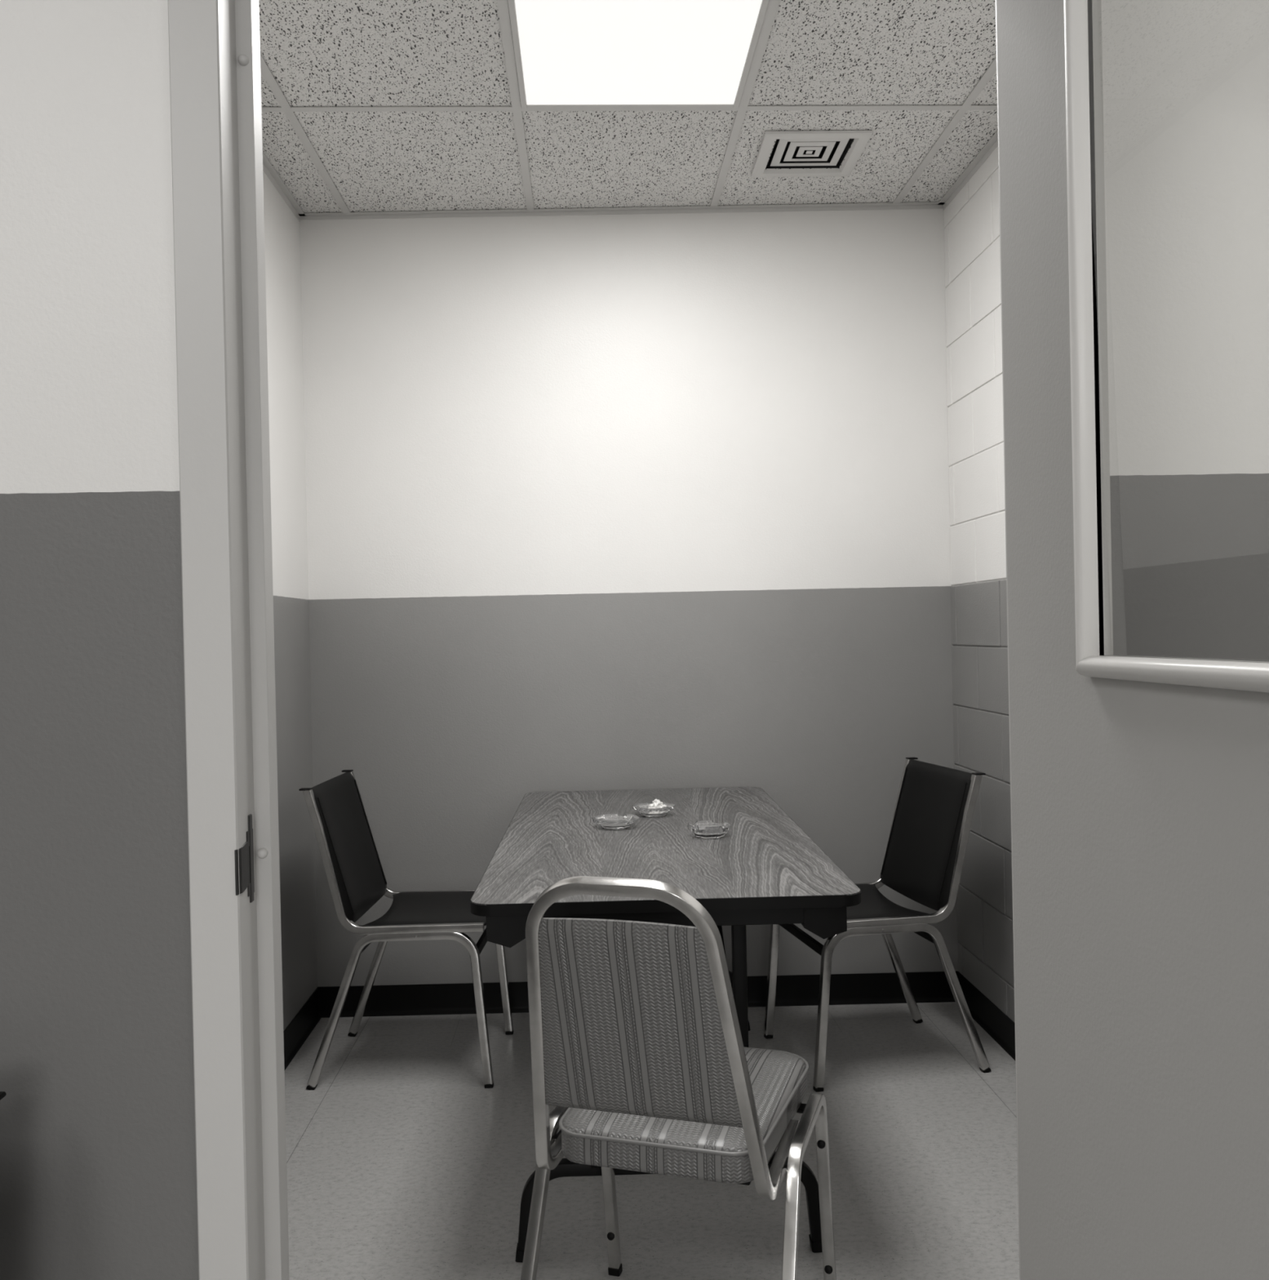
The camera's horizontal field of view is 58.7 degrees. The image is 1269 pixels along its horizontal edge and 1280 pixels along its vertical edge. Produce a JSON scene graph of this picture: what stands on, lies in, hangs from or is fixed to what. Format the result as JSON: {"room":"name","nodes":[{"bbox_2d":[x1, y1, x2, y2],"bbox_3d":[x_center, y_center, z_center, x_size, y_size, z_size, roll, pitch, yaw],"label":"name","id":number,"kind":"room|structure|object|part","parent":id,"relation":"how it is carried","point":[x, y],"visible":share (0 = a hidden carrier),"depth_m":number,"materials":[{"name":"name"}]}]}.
{"room":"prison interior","nodes":[
{"label":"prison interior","id":0,"kind":"room"},
{"bbox_2d":[262,170,317,1031],"bbox_3d":[-1.089,-0.117,2.527,0.100,2.778,2.591,-1,0,-2],"label":"wall","id":1,"kind":"structure","parent":0,"point":[282,226],"depth_m":3.54,"materials":[{"name":"paint"}]},
{"bbox_2d":[283,986,321,1070],"bbox_3d":[-1.003,1.221,2.514,0.013,0.100,2.541,-1,0,-2],"label":"baseboard","id":2,"kind":"structure","parent":1,"relation":"attached to","point":[304,1023],"depth_m":3.54,"materials":[{"name":"black plastic"}]},
{"bbox_2d":[258,0,998,222],"bbox_3d":[0.010,-1.429,2.539,2.155,0.040,2.541,-1,0,-2],"label":"ceiling","id":3,"kind":"structure","parent":0,"point":[371,108],"depth_m":3.11,"materials":[{"name":"tile"}]},
{"bbox_2d":[507,0,769,107],"bbox_3d":[0.013,-1.455,2.432,0.584,0.060,1.194,-1,0,-2],"label":"ceiling light","id":4,"kind":"object","parent":3,"relation":"attached to","point":[568,53],"visible":1,"depth_m":2.73,"materials":[{"name":"white plastic"}]},
{"bbox_2d":[751,130,873,177],"bbox_3d":[0.520,-1.473,3.357,0.306,0.069,0.306,-1,0,-2],"label":"ceiling vent","id":5,"kind":"object","parent":3,"relation":"in","point":[792,148],"visible":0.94,"depth_m":3.37,"materials":[{"name":"white metal"}]},
{"bbox_2d":[299,208,959,986],"bbox_3d":[-0.015,-0.149,3.833,2.359,2.778,0.103,-1,0,-1],"label":"wall","id":6,"kind":"structure","parent":0,"point":[629,501],"depth_m":3.78,"materials":[{"name":"paint"}]},
{"bbox_2d":[318,971,958,1017],"bbox_3d":[0.016,1.190,3.788,2.156,0.100,0.013,-1,0,-1],"label":"baseboard","id":7,"kind":"structure","parent":6,"relation":"attached to","point":[396,1000],"depth_m":3.79,"materials":[{"name":"black plastic"}]},
{"bbox_2d":[0,0,1268,1279],"bbox_3d":[0.047,-0.131,1.225,6.200,2.778,0.104,-1,0,-2],"label":"wall","id":8,"kind":"structure","parent":0,"point":[98,1170],"depth_m":1.15,"materials":[{"name":"paint"}]},
{"bbox_2d":[168,0,289,1279],"bbox_3d":[-0.422,0.233,1.205,0.066,2.070,0.124,-1,0,-2],"label":"trim","id":9,"kind":"structure","parent":8,"relation":"attached to","point":[215,45],"depth_m":1.15,"materials":[{"name":"grey paint"}]},
{"bbox_3d":[-0.404,0.234,1.170,0.003,0.068,0.053,-1,0,-1],"label":"strike plate","id":10,"kind":"part","parent":9,"relation":"part of","materials":[{"name":"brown metal"}]},
{"bbox_2d":[995,0,1021,1279],"bbox_3d":[0.463,0.214,1.242,0.066,2.070,0.122,-1,0,-2],"label":"trim","id":11,"kind":"structure","parent":8,"relation":"attached to","point":[996,0],"depth_m":1.30,"materials":[{"name":"grey paint"}]},
{"bbox_2d":[996,0,1268,1279],"bbox_3d":[0.434,0.223,0.789,0.072,2.040,0.798,-1,0,-2],"label":"door","id":12,"kind":"structure","parent":8,"relation":"in","point":[1140,784],"depth_m":0.97,"materials":[{"name":"grey paint"}]},
{"bbox_2d":[284,1001,1020,1279],"bbox_3d":[0.143,1.292,-0.361,6.600,0.050,8.650,-1,0,-2],"label":"floor","id":13,"kind":"structure","parent":0,"point":[402,1163],"depth_m":2.65,"materials":[{"name":"tile"}]},
{"bbox_2d":[0,1091,6,1100],"bbox_3d":[-0.794,0.858,0.796,0.443,0.852,0.527,-1,0,-2],"label":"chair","id":14,"kind":"object","parent":13,"relation":"on","point":[2,1094],"visible":1,"depth_m":1.06,"materials":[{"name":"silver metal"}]},
{"bbox_2d":[298,769,513,1090],"bbox_3d":[-0.663,0.836,3.378,0.527,0.852,0.443,-1,0,2],"label":"chair","id":15,"kind":"object","parent":13,"relation":"on","point":[356,877],"visible":0.92,"depth_m":3.25,"materials":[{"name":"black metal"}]},
{"bbox_3d":[-0.855,0.617,3.382,0.122,0.394,0.437,-1,0,2],"label":"backrest","id":16,"kind":"part","parent":15,"relation":"part of","materials":[{"name":"black plastic"}]},
{"bbox_3d":[-0.663,1.036,3.171,0.524,0.435,0.024,-1,0,2],"label":"leg frame","id":17,"kind":"part","parent":15,"relation":"part of","materials":[{"name":"silver metal"}]},
{"bbox_3d":[-0.596,0.811,3.377,0.358,0.032,0.410,-1,0,2],"label":"seat","id":18,"kind":"part","parent":15,"relation":"part of","materials":[{"name":"black plastic"}]},
{"bbox_3d":[-0.652,1.032,3.589,0.524,0.435,0.024,-1,0,2],"label":"leg frame","id":19,"kind":"part","parent":15,"relation":"part of","materials":[{"name":"silver metal"}]},
{"bbox_2d":[470,786,861,1262],"bbox_3d":[0.054,0.870,2.934,0.767,0.753,1.524,-1,0,-1],"label":"folding table","id":20,"kind":"object","parent":13,"relation":"on","point":[766,869],"visible":0.58,"depth_m":2.45,"materials":[{"name":"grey wood"}]},
{"bbox_2d":[591,813,639,829],"bbox_3d":[-0.050,0.482,2.989,0.120,0.026,0.120,-1,0,-14],"label":"ashtray","id":21,"kind":"object","parent":20,"relation":"on","point":[608,821],"visible":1,"depth_m":2.96,"materials":[{"name":"clear glass"}]},
{"bbox_2d":[631,802,675,817],"bbox_3d":[0.055,0.479,3.173,0.116,0.026,0.116,-1,0,-31],"label":"ashtray","id":22,"kind":"object","parent":20,"relation":"on","point":[642,808],"visible":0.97,"depth_m":3.14,"materials":[{"name":"clear glass"}]},
{"bbox_2d":[648,799,666,808],"bbox_3d":[0.064,0.466,3.175,0.054,0.035,0.036,-1,0,-2],"label":"crumpled paper","id":23,"kind":"object","parent":22,"relation":"in","point":[656,803],"visible":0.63,"depth_m":3.17,"materials":[{"name":"white paper"}]},
{"bbox_2d":[688,820,730,838],"bbox_3d":[0.187,0.476,2.831,0.100,0.031,0.100,-1,0,-9],"label":"ashtray","id":24,"kind":"object","parent":20,"relation":"on","point":[701,828],"visible":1,"depth_m":2.80,"materials":[{"name":"clear glass"}]},
{"bbox_3d":[0.217,0.790,2.299,0.028,0.542,0.028,-1,0,-1],"label":"leg","id":25,"kind":"part","parent":20,"relation":"part of","materials":[{"name":"black metal"}]},
{"bbox_2d":[520,875,836,1279],"bbox_3d":[0.069,0.798,1.898,0.450,0.918,0.594,-1,0,18],"label":"banquet chair","id":26,"kind":"object","parent":13,"relation":"on","point":[640,1054],"visible":1,"depth_m":1.70,"materials":[{"name":"grey fabric"}]},
{"bbox_3d":[-0.122,1.031,1.981,0.024,0.434,0.542,-1,0,18],"label":"leg frame","id":27,"kind":"part","parent":26,"relation":"part of","materials":[{"name":"silver metal"}]},
{"bbox_3d":[-0.002,0.569,1.692,0.324,0.321,0.113,-1,0,18],"label":"backrest","id":28,"kind":"part","parent":26,"relation":"part of","materials":[{"name":"fabric"}]},
{"bbox_3d":[0.034,0.600,1.800,0.388,0.519,0.390,-1,0,18],"label":"frame","id":29,"kind":"part","parent":26,"relation":"part of","materials":[{"name":"silver metal"}]},
{"bbox_3d":[0.093,0.801,1.972,0.370,0.070,0.432,-1,0,18],"label":"seat","id":30,"kind":"part","parent":26,"relation":"part of","materials":[{"name":"fabric"}]},
{"bbox_3d":[0.280,1.024,1.851,0.024,0.434,0.542,-1,0,18],"label":"leg frame","id":31,"kind":"part","parent":26,"relation":"part of","materials":[{"name":"silver metal"}]},
{"bbox_2d":[764,756,991,1092],"bbox_3d":[0.697,0.807,3.348,0.527,0.852,0.443,-1,0,-12],"label":"chair","id":32,"kind":"object","parent":13,"relation":"on","point":[924,859],"visible":0.78,"depth_m":3.27,"materials":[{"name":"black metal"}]},
{"bbox_3d":[0.656,1.004,3.553,0.524,0.435,0.024,-1,0,-12],"label":"leg frame","id":33,"kind":"part","parent":32,"relation":"part of","materials":[{"name":"silver metal"}]},
{"bbox_3d":[0.631,0.785,3.333,0.358,0.032,0.410,-1,0,-12],"label":"seat","id":34,"kind":"part","parent":32,"relation":"part of","materials":[{"name":"black plastic"}]},
{"bbox_3d":[0.744,1.006,3.145,0.524,0.435,0.024,-1,0,-12],"label":"leg frame","id":35,"kind":"part","parent":32,"relation":"part of","materials":[{"name":"silver metal"}]},
{"bbox_3d":[0.876,0.579,3.386,0.122,0.394,0.437,-1,0,-12],"label":"backrest","id":36,"kind":"part","parent":32,"relation":"part of","materials":[{"name":"black plastic"}]},
{"bbox_2d":[943,146,1014,1022],"bbox_3d":[1.189,-0.166,2.587,0.152,2.778,2.524,-1,0,-2],"label":"wall","id":37,"kind":"structure","parent":0,"point":[973,297],"depth_m":3.51,"materials":[{"name":"paint"}]},
{"bbox_2d":[958,971,1015,1060],"bbox_3d":[1.138,1.175,2.569,0.013,0.100,2.474,-1,0,-2],"label":"baseboard","id":38,"kind":"structure","parent":37,"relation":"attached to","point":[994,1021],"depth_m":3.50,"materials":[{"name":"black plastic"}]}
]}

